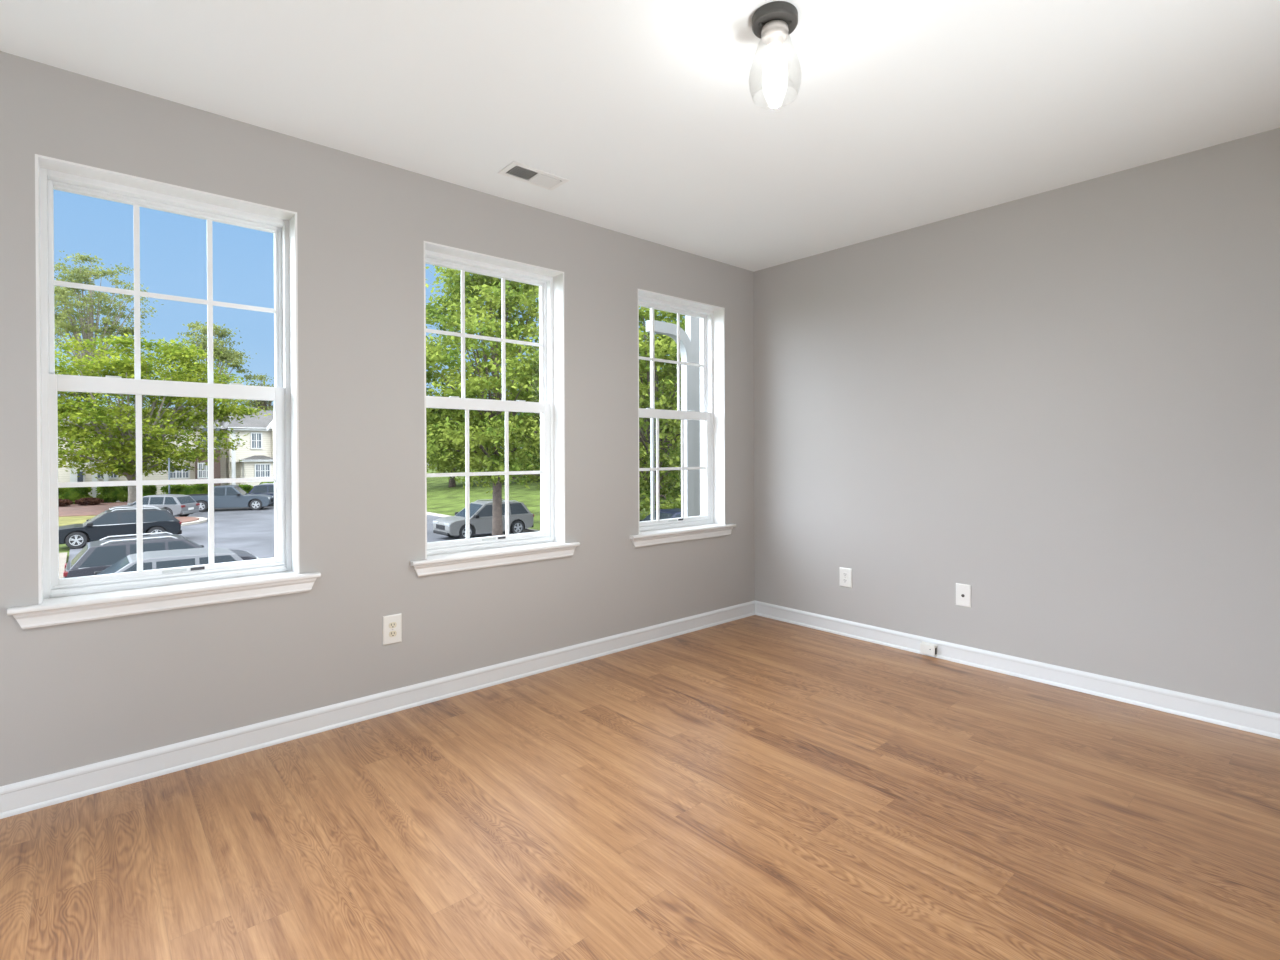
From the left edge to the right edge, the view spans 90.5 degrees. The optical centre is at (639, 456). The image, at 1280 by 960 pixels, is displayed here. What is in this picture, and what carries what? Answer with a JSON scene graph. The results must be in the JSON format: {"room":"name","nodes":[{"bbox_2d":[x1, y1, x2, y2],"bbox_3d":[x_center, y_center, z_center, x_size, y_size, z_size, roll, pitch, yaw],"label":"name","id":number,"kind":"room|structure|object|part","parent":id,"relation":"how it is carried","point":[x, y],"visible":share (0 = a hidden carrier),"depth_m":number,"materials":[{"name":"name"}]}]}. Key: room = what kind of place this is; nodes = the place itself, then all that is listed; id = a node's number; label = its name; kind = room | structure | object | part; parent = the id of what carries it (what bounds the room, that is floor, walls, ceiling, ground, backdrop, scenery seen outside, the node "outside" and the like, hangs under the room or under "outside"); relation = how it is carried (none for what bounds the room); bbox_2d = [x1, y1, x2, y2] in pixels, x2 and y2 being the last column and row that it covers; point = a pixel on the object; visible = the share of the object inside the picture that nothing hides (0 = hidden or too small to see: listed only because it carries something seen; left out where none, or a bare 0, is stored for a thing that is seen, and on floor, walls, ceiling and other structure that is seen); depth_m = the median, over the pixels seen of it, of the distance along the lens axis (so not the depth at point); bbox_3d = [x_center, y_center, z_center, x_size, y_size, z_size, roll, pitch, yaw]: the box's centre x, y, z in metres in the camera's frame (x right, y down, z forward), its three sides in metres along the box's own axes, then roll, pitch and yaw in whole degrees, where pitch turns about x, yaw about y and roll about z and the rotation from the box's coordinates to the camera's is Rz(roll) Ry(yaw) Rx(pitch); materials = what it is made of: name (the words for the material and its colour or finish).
{"room":"empty room","nodes":[
{"label":"empty room","id":0,"kind":"room"},
{"bbox_2d":[0,51,754,786],"bbox_3d":[-0.961,-0.020,3.099,4.950,2.560,0.200,0,0,-41],"label":"wall","id":1,"kind":"structure","parent":0,"point":[77,694],"depth_m":2.71,"materials":[{"name":"grey paint"}]},
{"bbox_2d":[7,154,320,628],"bbox_3d":[-1.741,-0.217,2.397,0.916,1.547,0.247,0,0,-41],"label":"window","id":2,"kind":"structure","parent":1,"relation":"in","point":[94,597],"depth_m":2.37,"materials":[{"name":"white paint"}]},
{"bbox_3d":[-1.793,-0.600,2.452,0.722,0.717,0.030,0,0,-41],"label":"sash","id":3,"kind":"part","parent":2,"relation":"part of","materials":[{"name":"white plastic"}]},
{"bbox_3d":[-1.762,0.088,2.423,0.726,0.744,0.036,0,0,-41],"label":"sash","id":4,"kind":"part","parent":2,"relation":"part of","materials":[{"name":"white plastic"}]},
{"bbox_2d":[0,600,754,818],"bbox_3d":[-0.885,1.092,3.022,4.550,0.096,0.018,0,0,-41],"label":"baseboard","id":5,"kind":"structure","parent":1,"relation":"attached to","point":[59,787],"depth_m":2.60,"materials":[{"name":"white paint"}]},
{"bbox_2d":[383,613,401,644],"bbox_3d":[-1.106,0.774,2.834,0.083,0.128,0.009,0,0,-41],"label":"electrical outlet","id":6,"kind":"object","parent":1,"relation":"attached to","point":[392,624],"visible":1,"depth_m":2.83,"materials":[{"name":"white plastic"}]},
{"bbox_2d":[389,622,396,627],"bbox_3d":[-1.104,0.755,2.832,0.034,0.025,0.003,0,0,-41],"label":"receptacle","id":7,"kind":"object","parent":6,"relation":"attached to","point":[391,624],"depth_m":2.83,"materials":[{"name":"white plastic"}]},
{"bbox_2d":[389,631,396,636],"bbox_3d":[-1.104,0.794,2.832,0.034,0.025,0.003,0,0,-41],"label":"receptacle","id":8,"kind":"object","parent":6,"relation":"attached to","point":[391,633],"depth_m":2.83,"materials":[{"name":"white plastic"}]},
{"bbox_2d":[410,241,579,575],"bbox_3d":[-0.760,-0.225,3.258,0.925,1.547,0.247,0,0,-41],"label":"window","id":9,"kind":"structure","parent":1,"relation":"in","point":[469,553],"depth_m":3.35,"materials":[{"name":"white paint"}]},
{"bbox_3d":[-0.812,-0.608,3.314,0.731,0.717,0.030,0,0,-41],"label":"sash","id":10,"kind":"part","parent":9,"relation":"part of","materials":[{"name":"white plastic"}]},
{"bbox_3d":[-0.781,0.080,3.284,0.735,0.744,0.036,0,0,-41],"label":"sash","id":11,"kind":"part","parent":9,"relation":"part of","materials":[{"name":"white plastic"}]},
{"bbox_3d":[-0.804,-0.261,3.308,0.783,1.474,0.114,0,0,-41],"label":"frame","id":12,"kind":"part","parent":9,"relation":"part of","materials":[{"name":"white plastic"}]},
{"bbox_2d":[630,289,735,547],"bbox_3d":[0.227,-0.233,4.124,0.928,1.547,0.247,0,0,-41],"label":"window","id":13,"kind":"structure","parent":1,"relation":"in","point":[710,523],"depth_m":4.31,"materials":[{"name":"white paint"}]},
{"bbox_3d":[0.175,-0.616,4.179,0.734,0.717,0.030,0,0,-41],"label":"sash","id":14,"kind":"part","parent":13,"relation":"part of","materials":[{"name":"white plastic"}]},
{"bbox_3d":[0.206,0.072,4.150,0.738,0.744,0.036,0,0,-41],"label":"sash","id":15,"kind":"part","parent":13,"relation":"part of","materials":[{"name":"white plastic"}]},
{"bbox_3d":[0.183,-0.269,4.173,0.786,1.474,0.114,0,0,-41],"label":"frame","id":16,"kind":"part","parent":13,"relation":"part of","materials":[{"name":"white plastic"}]},
{"bbox_2d":[0,615,1279,959],"bbox_3d":[0.587,1.202,1.346,4.950,0.120,4.520,0,0,-41],"label":"floor","id":17,"kind":"structure","parent":0,"point":[754,787],"depth_m":1.92,"materials":[{"name":"brown wood"}]},
{"bbox_2d":[0,0,1279,271],"bbox_3d":[0.517,-1.373,1.402,4.950,0.150,4.700,0,0,-41],"label":"ceiling","id":18,"kind":"structure","parent":0,"point":[665,124],"depth_m":2.25,"materials":[{"name":"white paint"}]},
{"bbox_2d":[497,161,568,190],"bbox_3d":[-0.493,-1.296,2.947,0.296,0.010,0.150,0,0,-41],"label":"ceiling vent","id":19,"kind":"object","parent":18,"relation":"in","point":[515,170],"visible":1,"depth_m":2.94,"materials":[{"name":"white metal"}]},
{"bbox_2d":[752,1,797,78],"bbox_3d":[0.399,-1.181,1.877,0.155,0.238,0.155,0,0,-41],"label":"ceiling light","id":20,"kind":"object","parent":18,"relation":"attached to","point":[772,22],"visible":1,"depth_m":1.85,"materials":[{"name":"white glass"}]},
{"bbox_3d":[0.399,-1.168,1.877,0.067,0.090,0.067,0,0,-41],"label":"light bulb","id":21,"kind":"part","parent":20,"relation":"part of","materials":[{"name":"white glass"}]},
{"bbox_2d":[761,20,788,49],"bbox_3d":[0.399,-1.240,1.877,0.080,0.061,0.080,0,0,-41],"label":"socket","id":22,"kind":"object","parent":20,"relation":"attached to","point":[774,33],"depth_m":1.85,"materials":[{"name":"silver metal"}]},
{"bbox_2d":[754,128,1279,713],"bbox_3d":[2.374,-0.092,2.899,0.200,2.440,4.500,0,0,-41],"label":"wall","id":23,"kind":"structure","parent":0,"point":[1061,406],"depth_m":3.13,"materials":[{"name":"grey paint"}]},
{"bbox_2d":[839,567,851,587],"bbox_3d":[1.290,0.762,3.983,0.009,0.119,0.084,0,0,-41],"label":"electrical outlet","id":24,"kind":"object","parent":23,"relation":"attached to","point":[845,573],"visible":1,"depth_m":3.98,"materials":[{"name":"white plastic"}]},
{"bbox_2d":[956,583,970,607],"bbox_3d":[1.755,0.757,3.448,0.016,0.121,0.078,0,0,-41],"label":"cable wall plate","id":25,"kind":"object","parent":23,"relation":"attached to","point":[963,591],"visible":1,"depth_m":3.45,"materials":[{"name":"white plastic"}]},
{"bbox_2d":[755,601,1279,738],"bbox_3d":[2.230,1.080,2.908,0.018,0.096,4.300,0,0,-41],"label":"baseboard","id":26,"kind":"structure","parent":23,"relation":"attached to","point":[1253,720],"depth_m":3.11,"materials":[{"name":"white paint"}]},
{"bbox_2d":[920,641,936,656],"bbox_3d":[1.623,1.089,3.569,0.032,0.070,0.086,0,0,-41],"label":"phone jack","id":27,"kind":"object","parent":26,"relation":"attached to","point":[927,648],"visible":1,"depth_m":3.56,"materials":[{"name":"white plastic"}]},
{"label":"outside","id":28,"kind":"structure","parent":0,"visible":0},
{"bbox_3d":[20.242,3.846,38.213,46.400,0.200,19.000,0,0,-41],"label":"road","id":29,"kind":"object","parent":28,"visible":0},
{"bbox_2d":[639,508,680,521],"bbox_3d":[1.378,3.136,28.174,4.650,1.457,2.230,0,0,-41],"label":"sedan","id":30,"kind":"object","parent":29,"relation":"on","point":[663,513],"visible":0.03,"depth_m":27.76,"materials":[{"name":"blue paint"}]},
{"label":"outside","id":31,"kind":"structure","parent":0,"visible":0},
{"bbox_3d":[-34.409,3.858,56.440,16.500,0.150,3.500,0,0,-41],"label":"front walk","id":32,"kind":"structure","parent":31,"visible":0},
{"bbox_2d":[142,485,156,495],"bbox_3d":[-39.546,3.015,51.022,1.238,1.563,1.435,0,0,-41],"label":"hedge","id":33,"kind":"object","parent":32,"relation":"on","point":[147,490],"visible":0.46,"depth_m":50.67,"materials":[{"name":"green plant"}]},
{"bbox_2d":[160,484,214,494],"bbox_3d":[-37.960,3.047,53.414,3.962,1.520,1.690,0,0,-41],"label":"hedge","id":34,"kind":"object","parent":32,"relation":"on","point":[184,489],"visible":0.41,"depth_m":52.88,"materials":[{"name":"green plant"}]},
{"bbox_2d":[238,484,252,493],"bbox_3d":[-34.487,3.091,54.215,2.835,1.388,1.466,0,0,-41],"label":"hedge","id":35,"kind":"object","parent":32,"relation":"on","point":[247,488],"visible":0.23,"depth_m":54.36,"materials":[{"name":"green plant"}]},
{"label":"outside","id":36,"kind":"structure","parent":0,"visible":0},
{"bbox_2d":[427,469,680,529],"bbox_3d":[3.514,2.798,80.078,76.300,1.850,70.000,0,0,-41],"label":"grass slope","id":37,"kind":"structure","parent":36,"point":[443,499],"depth_m":51.93,"materials":[{"name":"green plant"}]},
{"bbox_2d":[426,393,502,486],"bbox_3d":[-18.201,-1.930,61.776,12.980,10.106,12.640,0,0,21],"label":"leafy tree","id":38,"kind":"object","parent":37,"relation":"on","point":[452,483],"visible":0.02,"depth_m":61.70,"materials":[{"name":"green plant"}]},
{"bbox_2d":[491,354,539,475],"bbox_3d":[-7.669,-3.743,55.857,13.848,12.905,12.782,0,0,-5],"label":"leafy tree","id":39,"kind":"object","parent":37,"relation":"on","point":[517,414],"visible":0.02,"depth_m":53.80,"materials":[{"name":"green plant"}]},
{"bbox_2d":[639,433,680,496],"bbox_3d":[2.008,0.509,44.031,11.490,4.750,5.691,0,0,-41],"label":"shrub","id":40,"kind":"object","parent":37,"relation":"on","point":[669,474],"visible":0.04,"depth_m":41.55,"materials":[{"name":"green plant"}]},
{"bbox_2d":[639,318,684,432],"bbox_3d":[5.334,-4.750,50.164,12.893,13.884,14.304,0,0,22],"label":"leafy tree","id":41,"kind":"object","parent":37,"relation":"on","point":[684,318],"visible":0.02,"depth_m":47.19,"materials":[{"name":"green plant"}]},
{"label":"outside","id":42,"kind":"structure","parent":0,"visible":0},
{"bbox_2d":[59,467,483,562],"bbox_3d":[-40.291,3.971,81.713,180.000,0.240,169.750,0,0,-41],"label":"ground","id":43,"kind":"structure","parent":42,"point":[63,548],"depth_m":27.41,"materials":[{"name":"green plant"}]},
{"bbox_2d":[59,515,96,525],"bbox_3d":[-34.284,3.912,36.591,7.500,0.220,17.500,0,0,-41],"label":"grass strip","id":44,"kind":"object","parent":43,"relation":"on","point":[67,520],"depth_m":37.94,"materials":[{"name":"green plant"}]},
{"bbox_2d":[58,502,127,516],"bbox_3d":[-41.439,3.896,43.151,11.400,0.250,13.800,0,0,-41],"label":"planting bed","id":45,"kind":"object","parent":43,"relation":"on","point":[73,509],"depth_m":44.66,"materials":[{"name":"brown soil"}]},
{"bbox_2d":[58,498,73,506],"bbox_3d":[-43.337,3.490,47.402,1.546,0.712,1.443,0,0,-41],"label":"shrub","id":46,"kind":"object","parent":45,"relation":"on","point":[61,502],"visible":0.56,"depth_m":47.26,"materials":[{"name":"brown plant"}]},
{"bbox_2d":[58,487,92,503],"bbox_3d":[-44.834,3.020,49.929,2.761,1.664,1.864,0,0,-41],"label":"hedge","id":47,"kind":"object","parent":45,"relation":"on","point":[71,493],"visible":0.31,"depth_m":49.59,"materials":[{"name":"green plant"}]},
{"bbox_2d":[74,497,103,504],"bbox_3d":[-42.201,3.488,48.636,1.802,0.727,1.389,0,0,-41],"label":"shrub","id":48,"kind":"object","parent":45,"relation":"on","point":[83,501],"visible":1,"depth_m":48.29,"materials":[{"name":"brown plant"}]},
{"bbox_2d":[95,486,127,502],"bbox_3d":[-42.621,2.975,51.817,2.916,1.732,1.830,0,0,-41],"label":"hedge","id":49,"kind":"object","parent":45,"relation":"on","point":[109,494],"visible":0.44,"depth_m":51.11,"materials":[{"name":"green plant"}]},
{"bbox_2d":[54,251,163,402],"bbox_3d":[-67.082,-10.202,78.048,13.257,28.434,12.832,0,0,-41],"label":"leafy tree","id":50,"kind":"object","parent":43,"relation":"on","point":[86,323],"visible":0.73,"depth_m":76.74,"materials":[{"name":"green plant"}]},
{"bbox_2d":[58,405,226,503],"bbox_3d":[-46.058,-0.228,57.121,14.644,8.407,10.100,0,0,-41],"label":"townhouse","id":51,"kind":"structure","parent":43,"relation":"on","point":[219,467],"depth_m":56.44,"materials":[{"name":"beige"}]},
{"bbox_3d":[-46.186,1.909,52.341,0.598,1.593,0.120,0,0,-41],"label":"door frame","id":52,"kind":"part","parent":51,"relation":"part of","materials":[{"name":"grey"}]},
{"bbox_3d":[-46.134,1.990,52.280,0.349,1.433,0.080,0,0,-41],"label":"door","id":53,"kind":"part","parent":51,"relation":"part of","materials":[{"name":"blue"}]},
{"bbox_3d":[-41.233,1.417,56.748,1.374,1.058,0.070,0,0,-41],"label":"pane","id":54,"kind":"part","parent":51,"relation":"part of","materials":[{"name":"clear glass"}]},
{"bbox_3d":[-39.142,1.290,56.987,0.855,1.257,0.070,0,0,-41],"label":"pane","id":55,"kind":"part","parent":51,"relation":"part of","materials":[{"name":"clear glass"}]},
{"bbox_2d":[55,332,270,502],"bbox_3d":[-37.182,-2.373,45.755,16.408,12.831,17.330,0,0,29],"label":"leafy tree","id":56,"kind":"object","parent":43,"relation":"on","point":[117,434],"visible":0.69,"depth_m":44.46,"materials":[{"name":"green plant"}]},
{"bbox_2d":[156,321,256,409],"bbox_3d":[-53.118,-6.375,77.773,10.256,20.670,9.789,0,0,-41],"label":"leafy tree","id":57,"kind":"object","parent":43,"relation":"on","point":[223,356],"visible":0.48,"depth_m":77.67,"materials":[{"name":"green plant"}]},
{"bbox_2d":[219,407,273,486],"bbox_3d":[-34.129,-0.497,66.793,17.700,8.762,14.300,0,0,-41],"label":"townhouse","id":58,"kind":"structure","parent":43,"relation":"on","point":[257,461],"depth_m":57.92,"materials":[{"name":"beige"}]},
{"bbox_3d":[-35.903,2.232,57.548,0.230,3.403,0.260,0,0,-41],"label":"porch post","id":59,"kind":"part","parent":58,"relation":"part of","materials":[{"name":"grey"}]},
{"bbox_3d":[-35.143,-1.410,58.099,0.764,1.361,0.070,0,0,-41],"label":"pane","id":60,"kind":"part","parent":58,"relation":"part of","materials":[{"name":"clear glass"}]},
{"bbox_3d":[-34.298,1.327,57.646,1.119,1.131,0.070,0,0,-41],"label":"pane","id":61,"kind":"part","parent":58,"relation":"part of","materials":[{"name":"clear glass"}]},
{"bbox_2d":[238,373,274,410],"bbox_3d":[-48.648,-3.352,82.045,6.895,14.551,7.444,0,0,-41],"label":"leafy tree","id":62,"kind":"object","parent":43,"relation":"on","point":[266,405],"visible":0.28,"depth_m":80.86,"materials":[{"name":"green plant"}]},
{"bbox_2d":[427,512,540,531],"bbox_3d":[-16.362,3.844,44.671,0.200,0.240,39.000,0,0,-41],"label":"curb edge","id":63,"kind":"structure","parent":43,"relation":"on","point":[428,513],"depth_m":39.85,"materials":[{"name":"concrete"}]},
{"bbox_2d":[425,265,640,535],"bbox_3d":[-5.852,-2.300,26.407,10.851,12.609,11.724,0,0,14],"label":"leafy tree","id":64,"kind":"object","parent":43,"relation":"on","point":[489,288],"visible":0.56,"depth_m":24.38,"materials":[{"name":"green plant"}]},
{"bbox_2d":[532,306,684,518],"bbox_3d":[0.776,-2.674,33.251,11.090,13.163,13.219,0,0,40],"label":"leafy tree","id":65,"kind":"object","parent":43,"relation":"on","point":[669,429],"visible":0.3,"depth_m":31.45,"materials":[{"name":"green plant"}]},
{"bbox_2d":[646,308,699,519],"bbox_3d":[0.642,1.025,6.677,1.528,5.885,0.160,0,0,-41],"label":"porch column","id":66,"kind":"structure","parent":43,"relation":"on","point":[689,338],"depth_m":6.46,"materials":[{"name":"grey paint"}]},
{"bbox_3d":[0.125,1.270,6.136,0.026,5.405,0.030,0,0,-41],"label":"post","id":67,"kind":"part","parent":66,"relation":"part of","materials":[{"name":"grey paint"}]},
{"bbox_3d":[0.839,1.099,6.863,0.888,5.735,0.080,0,0,-41],"label":"panel","id":68,"kind":"part","parent":66,"relation":"part of","materials":[{"name":"grey paint"}]},
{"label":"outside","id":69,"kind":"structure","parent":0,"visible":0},
{"bbox_2d":[68,505,527,561],"bbox_3d":[-16.689,4.024,31.743,17.650,0.200,58.000,0,0,-41],"label":"parking lot","id":70,"kind":"structure","parent":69,"point":[242,528],"depth_m":32.75,"materials":[{"name":"grey asphalt"}]},
{"bbox_2d":[59,506,181,548],"bbox_3d":[-23.703,3.165,28.780,4.600,1.594,2.230,0,0,-41],"label":"suv","id":71,"kind":"object","parent":70,"relation":"on","point":[112,522],"visible":0.7,"depth_m":28.18,"materials":[{"name":"black paint"}]},
{"bbox_3d":[-22.763,3.022,28.447,2.983,0.030,0.030,0,0,-41],"label":"window trim","id":72,"kind":"part","parent":71,"relation":"part of","materials":[{"name":"silver metal"}]},
{"bbox_3d":[-23.643,2.432,29.683,1.768,0.137,0.044,0,0,-41],"label":"roof rail","id":73,"kind":"part","parent":71,"relation":"part of","materials":[{"name":"silver metal"}]},
{"bbox_3d":[-22.799,2.433,28.721,1.768,0.137,0.044,0,0,-41],"label":"roof rail","id":74,"kind":"part","parent":71,"relation":"part of","materials":[{"name":"silver metal"}]},
{"bbox_2d":[45,548,243,598],"bbox_3d":[-12.347,3.226,15.995,4.600,1.497,2.230,0,0,-41],"label":"hatchback","id":75,"kind":"object","parent":70,"relation":"on","point":[161,559],"visible":0.02,"depth_m":15.90,"materials":[{"name":"silver metal"}]},
{"bbox_2d":[109,494,199,516],"bbox_3d":[-30.586,3.190,40.032,4.350,1.497,2.180,0,0,-4],"label":"hatchback","id":76,"kind":"object","parent":70,"relation":"on","point":[180,505],"visible":0.47,"depth_m":39.35,"materials":[{"name":"silver metal"}]},
{"bbox_2d":[63,532,258,577],"bbox_3d":[-14.081,3.142,18.864,4.550,1.654,2.230,0,0,-41],"label":"suv","id":77,"kind":"object","parent":70,"relation":"on","point":[99,555],"visible":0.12,"depth_m":17.67,"materials":[{"name":"grey paint"}]},
{"bbox_3d":[-14.990,2.387,18.916,1.718,0.137,0.044,0,0,-41],"label":"roof rail","id":78,"kind":"part","parent":77,"relation":"part of","materials":[{"name":"silver metal"}]},
{"bbox_3d":[-14.146,2.388,17.954,1.718,0.137,0.044,0,0,-41],"label":"roof rail","id":79,"kind":"part","parent":77,"relation":"part of","materials":[{"name":"silver metal"}]},
{"bbox_2d":[168,458,169,493],"bbox_3d":[-31.178,1.995,42.009,0.260,3.780,0.260,0,0,-41],"label":"metal pole","id":80,"kind":"object","parent":70,"relation":"on","point":[168,458],"visible":0.56,"depth_m":41.97,"materials":[{"name":"grey metal"}]},
{"bbox_2d":[175,517,198,522],"bbox_3d":[-28.016,3.887,37.635,3.100,0.210,5.800,0,0,-41],"label":"mulch bed","id":81,"kind":"object","parent":70,"relation":"on","point":[182,519],"visible":0.24,"depth_m":37.81,"materials":[{"name":"brown soil"}]},
{"bbox_2d":[181,517,206,525],"bbox_3d":[-29.068,3.916,36.712,6.700,0.170,6.600,0,0,-41],"label":"strip","id":82,"kind":"object","parent":70,"relation":"on","point":[201,519],"visible":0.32,"depth_m":37.02,"materials":[{"name":"concrete"}]},
{"bbox_2d":[189,485,273,511],"bbox_3d":[-29.683,3.010,45.886,5.400,1.797,2.300,0,0,-21],"label":"pickup truck","id":83,"kind":"object","parent":70,"relation":"on","point":[225,496],"visible":0.8,"depth_m":45.22,"materials":[{"name":"grey paint"}]},
{"bbox_2d":[248,483,273,495],"bbox_3d":[-28.241,3.007,50.080,4.650,1.754,2.230,0,0,-21],"label":"suv","id":84,"kind":"object","parent":70,"relation":"on","point":[265,488],"visible":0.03,"depth_m":48.93,"materials":[{"name":"blue paint"}]},
{"bbox_2d":[433,499,533,538],"bbox_3d":[-7.582,3.031,30.954,4.550,1.714,2.230,0,0,-41],"label":"suv","id":85,"kind":"object","parent":70,"relation":"on","point":[520,517],"visible":0.78,"depth_m":30.14,"materials":[{"name":"grey paint"}]},
{"bbox_2d":[436,524,444,529],"bbox_3d":[-9.243,3.298,29.497,0.112,0.212,0.960,0,0,-41],"label":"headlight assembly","id":86,"kind":"object","parent":85,"relation":"attached to","point":[438,526],"depth_m":29.42,"materials":[{"name":"black plastic"}]},
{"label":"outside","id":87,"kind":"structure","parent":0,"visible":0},
{"bbox_2d":[59,552,66,578],"bbox_3d":[-14.281,4.049,12.968,3.400,0.300,30.600,0,0,-41],"label":"sidewalk","id":88,"kind":"structure","parent":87,"point":[62,556],"depth_m":23.13,"materials":[{"name":"concrete"}]}
]}

